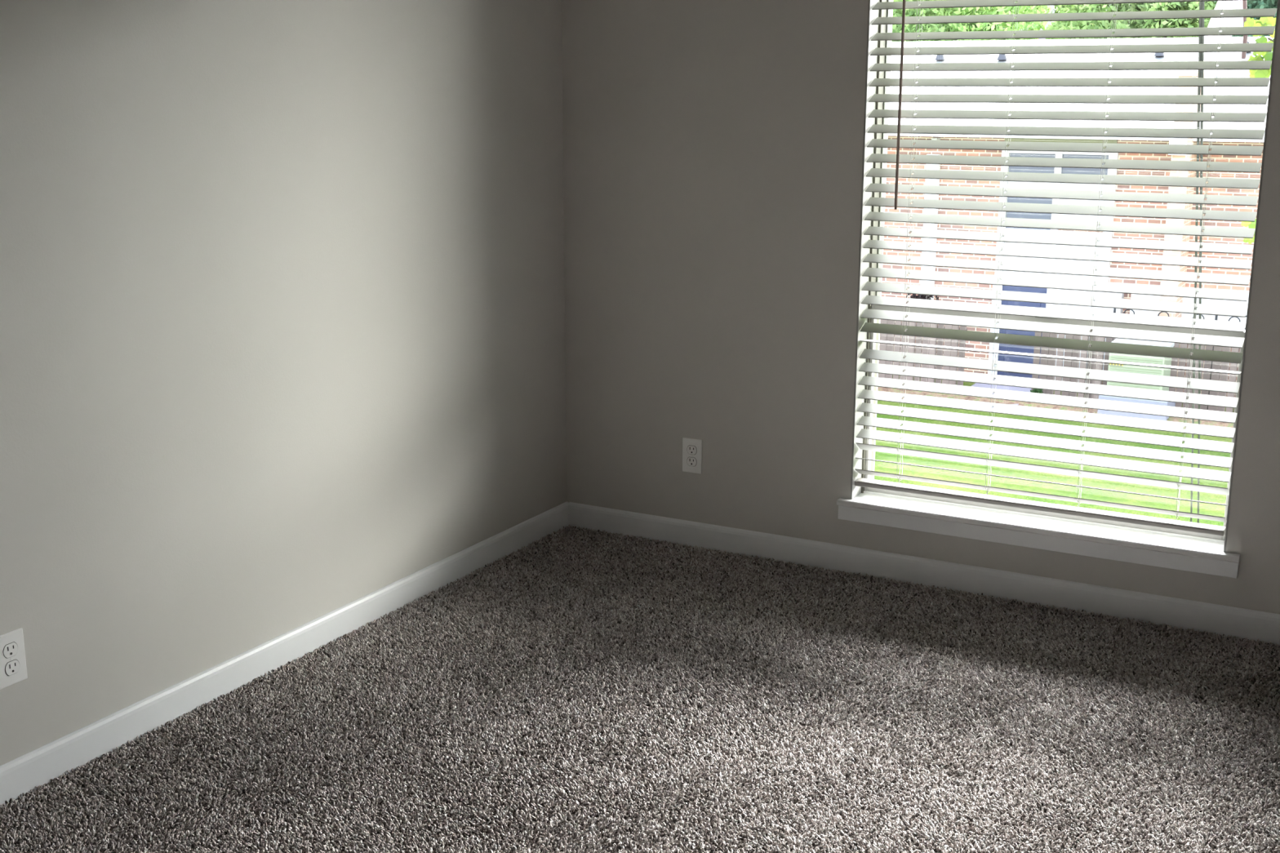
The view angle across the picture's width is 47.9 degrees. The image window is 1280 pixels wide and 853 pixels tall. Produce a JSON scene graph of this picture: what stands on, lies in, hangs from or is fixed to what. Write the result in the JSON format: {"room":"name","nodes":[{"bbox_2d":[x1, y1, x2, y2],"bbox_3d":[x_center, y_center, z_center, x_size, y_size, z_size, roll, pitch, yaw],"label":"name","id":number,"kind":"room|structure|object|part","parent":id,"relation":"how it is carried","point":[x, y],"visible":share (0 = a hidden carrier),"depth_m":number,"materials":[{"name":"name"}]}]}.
{"room":"empty bedroom","nodes":[
{"label":"empty bedroom","id":0,"kind":"room"},
{"bbox_2d":[0,0,566,765],"bbox_3d":[-1.970,1.404,2.221,0.200,6.230,6.800,7,15,28],"label":"wall","id":1,"kind":"structure","parent":0,"point":[282,282],"depth_m":3.53,"materials":[{"name":"paint"}]},
{"bbox_2d":[0,627,27,689],"bbox_3d":[-1.315,0.485,3.014,0.007,0.114,0.070,7,15,28],"label":"wall outlet","id":2,"kind":"object","parent":1,"relation":"attached to","point":[13,669],"visible":1,"depth_m":3.01,"materials":[{"name":"white plastic"}]},
{"bbox_2d":[3,642,17,657],"bbox_3d":[-1.313,0.467,3.008,0.002,0.029,0.034,7,15,28],"label":"receptacle","id":3,"kind":"object","parent":2,"relation":"attached to","point":[10,649],"depth_m":3.01,"materials":[{"name":"white plastic"}]},
{"bbox_2d":[4,659,19,675],"bbox_3d":[-1.313,0.505,3.017,0.002,0.029,0.034,7,15,28],"label":"receptacle","id":4,"kind":"object","parent":2,"relation":"attached to","point":[11,666],"depth_m":3.02,"materials":[{"name":"white plastic"}]},
{"bbox_2d":[0,501,568,804],"bbox_3d":[-1.877,0.981,2.070,0.012,0.088,6.800,7,15,28],"label":"baseboard","id":5,"kind":"structure","parent":1,"relation":"attached to","point":[37,767],"depth_m":3.64,"materials":[{"name":"paint"}]},
{"bbox_2d":[0,526,1279,852],"bbox_3d":[0.224,1.339,0.975,4.800,0.112,6.800,7,15,28],"label":"floor","id":6,"kind":"structure","parent":0,"point":[851,836],"depth_m":3.25,"materials":[{"name":"grey carpet"}]},
{"bbox_2d":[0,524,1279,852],"bbox_3d":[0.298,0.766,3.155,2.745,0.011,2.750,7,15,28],"label":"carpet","id":7,"kind":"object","parent":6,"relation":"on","point":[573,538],"visible":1,"depth_m":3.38,"materials":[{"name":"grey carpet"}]},
{"bbox_2d":[561,0,1279,614],"bbox_3d":[1.901,0.982,4.046,5.200,6.230,0.200,7,15,28],"label":"wall","id":8,"kind":"structure","parent":0,"point":[713,149],"depth_m":4.47,"materials":[{"name":"paint"}]},
{"bbox_2d":[682,437,702,474],"bbox_3d":[0.170,0.095,4.689,0.070,0.114,0.007,7,15,28],"label":"wall outlet","id":9,"kind":"object","parent":8,"relation":"attached to","point":[691,447],"visible":1,"depth_m":4.69,"materials":[{"name":"white plastic"}]},
{"bbox_2d":[687,457,696,466],"bbox_3d":[0.169,0.115,4.692,0.034,0.029,0.002,7,15,28],"label":"receptacle","id":10,"kind":"object","parent":9,"relation":"attached to","point":[691,461],"depth_m":4.69,"materials":[{"name":"white plastic"}]},
{"bbox_2d":[687,445,696,454],"bbox_3d":[0.169,0.076,4.683,0.034,0.029,0.002,7,15,28],"label":"receptacle","id":11,"kind":"object","parent":9,"relation":"attached to","point":[691,450],"depth_m":4.68,"materials":[{"name":"white plastic"}]},
{"bbox_2d":[568,502,1279,644],"bbox_3d":[1.857,0.569,3.851,4.788,0.088,0.012,7,15,28],"label":"baseboard","id":12,"kind":"structure","parent":8,"relation":"attached to","point":[1242,623],"depth_m":4.34,"materials":[{"name":"paint"}]},
{"bbox_2d":[837,505,1239,578],"bbox_3d":[1.124,0.326,4.201,1.156,0.046,0.018,7,15,28],"label":"trim","id":13,"kind":"structure","parent":8,"relation":"attached to","point":[1204,566],"depth_m":4.17,"materials":[{"name":"paint"}]},
{"bbox_2d":[836,493,1240,563],"bbox_3d":[1.144,0.287,4.228,1.158,0.018,0.122,7,15,28],"label":"window sill","id":14,"kind":"structure","parent":8,"relation":"attached to","point":[1005,521],"depth_m":4.18,"materials":[{"name":"paint"}]},
{"bbox_2d":[850,0,1279,552],"bbox_3d":[1.176,-0.716,4.056,1.087,2.053,0.200,7,15,28],"label":"window","id":15,"kind":"structure","parent":8,"relation":"in","point":[859,464],"depth_m":4.26,"materials":[{"name":"paint"}]},
{"bbox_3d":[1.188,-0.723,4.077,1.076,2.037,0.090,7,15,28],"label":"frame","id":16,"kind":"part","parent":15,"relation":"part of","materials":[{"name":"grey metal"}]},
{"bbox_3d":[1.177,-0.029,4.222,1.064,0.589,0.026,7,15,28],"label":"sash","id":17,"kind":"part","parent":15,"relation":"part of","materials":[{"name":"silver metal"}]},
{"bbox_3d":[1.195,-0.996,4.026,1.064,1.431,0.026,7,15,28],"label":"sash","id":18,"kind":"part","parent":15,"relation":"part of","materials":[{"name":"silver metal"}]},
{"bbox_2d":[854,0,1276,536],"bbox_3d":[1.140,-0.729,3.986,1.083,1.989,0.076,7,15,27],"label":"window blind","id":19,"kind":"object","parent":15,"relation":"attached to","point":[1229,215],"visible":0.99,"depth_m":4.03,"materials":[{"name":"white plastic"}]},
{"bbox_3d":[0.793,-0.756,4.183,0.019,1.921,0.054,7,15,28],"label":"ladder cord","id":20,"kind":"part","parent":19,"relation":"part of","materials":[{"name":"white fabric"}]},
{"bbox_3d":[0.793,-0.759,4.182,0.001,1.925,0.002,7,15,28],"label":"lift cord","id":21,"kind":"part","parent":19,"relation":"part of","materials":[{"name":"white fabric"}]},
{"bbox_3d":[1.032,-0.726,4.056,0.020,1.921,0.054,7,15,28],"label":"ladder cord","id":22,"kind":"part","parent":19,"relation":"part of","materials":[{"name":"white fabric"}]},
{"bbox_3d":[1.032,-0.729,4.055,0.001,1.925,0.002,7,15,28],"label":"lift cord","id":23,"kind":"part","parent":19,"relation":"part of","materials":[{"name":"white fabric"}]},
{"bbox_3d":[1.141,0.230,4.217,1.068,0.015,0.050,7,15,28],"label":"rail","id":24,"kind":"part","parent":19,"relation":"part of","materials":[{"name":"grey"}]},
{"bbox_3d":[1.264,-0.697,3.933,0.019,1.921,0.054,7,15,28],"label":"ladder cord","id":25,"kind":"part","parent":19,"relation":"part of","materials":[{"name":"white fabric"}]},
{"bbox_3d":[1.263,-0.700,3.932,0.001,1.925,0.002,7,15,28],"label":"lift cord","id":26,"kind":"part","parent":19,"relation":"part of","materials":[{"name":"white fabric"}]},
{"bbox_3d":[1.500,-0.667,3.807,0.020,1.921,0.054,7,15,28],"label":"ladder cord","id":27,"kind":"part","parent":19,"relation":"part of","materials":[{"name":"white fabric"}]},
{"bbox_3d":[1.499,-0.670,3.806,0.001,1.925,0.002,7,15,28],"label":"lift cord","id":28,"kind":"part","parent":19,"relation":"part of","materials":[{"name":"white fabric"}]},
{"bbox_2d":[1190,1,1201,522],"bbox_3d":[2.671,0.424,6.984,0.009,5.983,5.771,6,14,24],"label":"blind cord","id":29,"kind":"object","parent":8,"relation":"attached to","point":[1200,2],"visible":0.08,"depth_m":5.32,"materials":[{"name":"grey fabric"}]},
{"bbox_2d":[1197,1,1204,523],"bbox_3d":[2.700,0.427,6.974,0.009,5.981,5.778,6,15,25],"label":"blind cord","id":30,"kind":"object","parent":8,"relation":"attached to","point":[1202,2],"visible":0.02,"depth_m":5.25,"materials":[{"name":"grey fabric"}]},
{"label":"outside","id":31,"kind":"structure","parent":0,"visible":0},
{"bbox_2d":[874,375,1234,526],"bbox_3d":[21.359,-5.090,44.369,120.000,0.300,89.800,7,15,28],"label":"lawn","id":32,"kind":"structure","parent":31,"point":[1205,508],"depth_m":19.22,"materials":[{"name":"green plant"}]},
{"bbox_2d":[906,293,938,300],"bbox_3d":[5.003,-1.718,25.661,0.588,1.626,0.363,7,15,28],"label":"shrub","id":33,"kind":"object","parent":32,"relation":"on","point":[913,295],"visible":0.27,"depth_m":25.49,"materials":[{"name":"green plant"}]},
{"bbox_2d":[878,315,967,385],"bbox_3d":[3.920,-1.423,24.971,3.494,1.304,0.060,7,15,28],"label":"picket fence","id":34,"kind":"object","parent":32,"relation":"on","point":[886,337],"visible":0.07,"depth_m":24.47,"materials":[{"name":"brown wood"}]},
{"bbox_2d":[891,0,1053,41],"bbox_3d":[8.918,-9.971,39.318,4.442,11.509,5.023,7,15,28],"label":"tree","id":35,"kind":"object","parent":32,"relation":"on","point":[1032,25],"visible":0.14,"depth_m":38.12,"materials":[{"name":"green plant"}]},
{"bbox_2d":[971,378,1031,408],"bbox_3d":[6.021,-0.553,24.194,1.100,0.070,2.800,7,15,28],"label":"paving slab","id":36,"kind":"object","parent":32,"relation":"on","point":[976,384],"visible":0.12,"depth_m":24.52,"materials":[{"name":"grey concrete"}]},
{"bbox_2d":[877,386,1233,429],"bbox_3d":[4.797,-0.516,23.937,15.000,0.111,1.228,7,15,28],"label":"mulch bed","id":37,"kind":"object","parent":32,"relation":"on","point":[879,388],"visible":0.12,"depth_m":23.23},
{"bbox_2d":[1030,388,1043,393],"bbox_3d":[6.462,-0.517,23.487,0.225,0.284,0.138,7,15,28],"label":"shrub","id":38,"kind":"object","parent":37,"relation":"on","point":[1034,390],"visible":0.49,"depth_m":23.45,"materials":[{"name":"green plant"}]},
{"bbox_2d":[879,35,1274,397],"bbox_3d":[8.917,-4.635,28.567,26.000,5.991,10.920,7,15,28],"label":"brick building","id":39,"kind":"structure","parent":32,"relation":"on","point":[1169,56],"depth_m":24.74,"materials":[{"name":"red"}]},
{"bbox_2d":[935,54,944,61],"bbox_3d":[6.052,-7.435,29.084,0.199,0.310,0.199,7,15,28],"label":"roof vent","id":40,"kind":"object","parent":39,"relation":"on","point":[939,57],"visible":0.44,"depth_m":29.02,"materials":[{"name":"grey"}]},
{"bbox_2d":[996,53,1007,61],"bbox_3d":[7.148,-7.276,28.460,0.199,0.310,0.199,7,15,28],"label":"roof vent","id":41,"kind":"object","parent":39,"relation":"on","point":[1002,57],"visible":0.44,"depth_m":28.39,"materials":[{"name":"grey metal"}]},
{"bbox_3d":[6.676,-1.691,25.155,0.780,1.810,0.075,7,15,28],"label":"door","id":42,"kind":"part","parent":39,"relation":"part of","materials":[{"name":"blue paint"}]},
{"bbox_3d":[6.670,-3.715,24.695,0.790,0.660,0.040,7,15,28],"label":"pane","id":43,"kind":"part","parent":39,"relation":"part of","materials":[{"name":"grey"}]},
{"bbox_3d":[6.671,-4.474,24.517,0.790,0.340,0.040,7,15,28],"label":"pane","id":44,"kind":"part","parent":39,"relation":"part of","materials":[{"name":"grey"}]},
{"bbox_3d":[7.012,-1.645,24.963,1.880,1.810,0.100,7,15,28],"label":"door frame","id":45,"kind":"part","parent":39,"relation":"part of","materials":[{"name":"grey wood"}]},
{"bbox_3d":[7.050,-2.878,24.677,1.660,0.780,0.040,7,15,28],"label":"panel","id":46,"kind":"part","parent":39,"relation":"part of","materials":[{"name":"grey"}]},
{"bbox_2d":[1007,178,1106,226],"bbox_3d":[7.051,-3.817,24.457,1.660,0.910,0.040,7,15,28],"label":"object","id":47,"kind":"object","parent":39,"relation":"hanging from","point":[1018,184],"depth_m":24.41,"materials":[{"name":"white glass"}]},
{"bbox_3d":[7.447,-4.376,24.104,0.760,0.340,0.040,7,15,28],"label":"pane","id":48,"kind":"part","parent":39,"relation":"part of","materials":[{"name":"grey"}]},
{"bbox_3d":[7.633,-1.666,24.551,1.050,1.580,0.200,7,15,28],"label":"porch panel","id":49,"kind":"part","parent":39,"relation":"part of","materials":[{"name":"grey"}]},
{"bbox_2d":[1153,52,1164,57],"bbox_3d":[9.823,-7.045,27.264,0.199,0.310,0.199,7,15,28],"label":"roof vent","id":50,"kind":"object","parent":39,"relation":"on","point":[1157,55],"visible":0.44,"depth_m":27.20,"materials":[{"name":"grey"}]},
{"bbox_2d":[1204,0,1248,58],"bbox_3d":[10.704,-7.546,26.329,0.781,1.624,0.344,7,15,28],"label":"chimney","id":51,"kind":"object","parent":39,"relation":"on","point":[1240,4],"visible":0.48,"depth_m":26.34,"materials":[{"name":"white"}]},
{"bbox_2d":[1045,0,1217,39],"bbox_3d":[12.850,-9.521,37.698,4.585,11.384,4.943,3,14,14],"label":"tree","id":52,"kind":"object","parent":32,"relation":"on","point":[1208,5],"visible":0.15,"depth_m":36.28,"materials":[{"name":"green plant"}]},
{"bbox_2d":[1031,329,1240,413],"bbox_3d":[8.467,-0.905,22.541,4.614,1.420,0.060,7,15,28],"label":"picket fence","id":53,"kind":"object","parent":32,"relation":"on","point":[1046,351],"visible":0.07,"depth_m":23.05,"materials":[{"name":"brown wood"}]},
{"bbox_2d":[1097,337,1175,421],"bbox_3d":[7.765,-0.728,22.438,1.022,1.179,0.820,7,15,28],"label":"air conditioner","id":54,"kind":"object","parent":32,"relation":"on","point":[1113,357],"visible":0.38,"depth_m":22.12,"materials":[{"name":"metal"}]},
{"bbox_2d":[1109,354,1162,390],"bbox_3d":[7.584,-0.776,22.087,0.742,0.607,0.015,7,15,28],"label":"grille","id":55,"kind":"object","parent":54,"relation":"attached to","point":[1121,357],"depth_m":22.06,"materials":[{"name":"grey"}]},
{"bbox_3d":[7.754,-1.258,22.291,0.862,0.080,0.750,7,15,28],"label":"lid","id":56,"kind":"part","parent":54,"relation":"part of","materials":[{"name":"grey metal"}]},
{"bbox_2d":[1112,308,1246,409],"bbox_3d":[9.132,-1.018,22.808,3.289,1.580,0.039,7,15,28],"label":"iron railing","id":57,"kind":"object","parent":32,"relation":"on","point":[1114,309],"visible":0.22,"depth_m":22.86,"materials":[{"name":"black metal"}]},
{"bbox_3d":[9.066,-1.027,22.843,0.035,1.580,0.040,3,14,13],"label":"post","id":58,"kind":"part","parent":57,"relation":"part of","materials":[{"name":"black metal"}]},
{"bbox_2d":[1214,0,1277,36],"bbox_3d":[16.418,-8.645,35.201,5.321,10.832,4.334,2,13,10],"label":"tree","id":59,"kind":"object","parent":32,"relation":"on","point":[1251,4],"visible":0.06,"depth_m":33.75,"materials":[{"name":"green plant"}]},
{"bbox_2d":[1240,16,1275,244],"bbox_3d":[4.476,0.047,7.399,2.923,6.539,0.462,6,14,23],"label":"tree","id":60,"kind":"object","parent":32,"relation":"on","point":[1263,21],"visible":0.38,"depth_m":7.43,"materials":[{"name":"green plant"}]}
]}

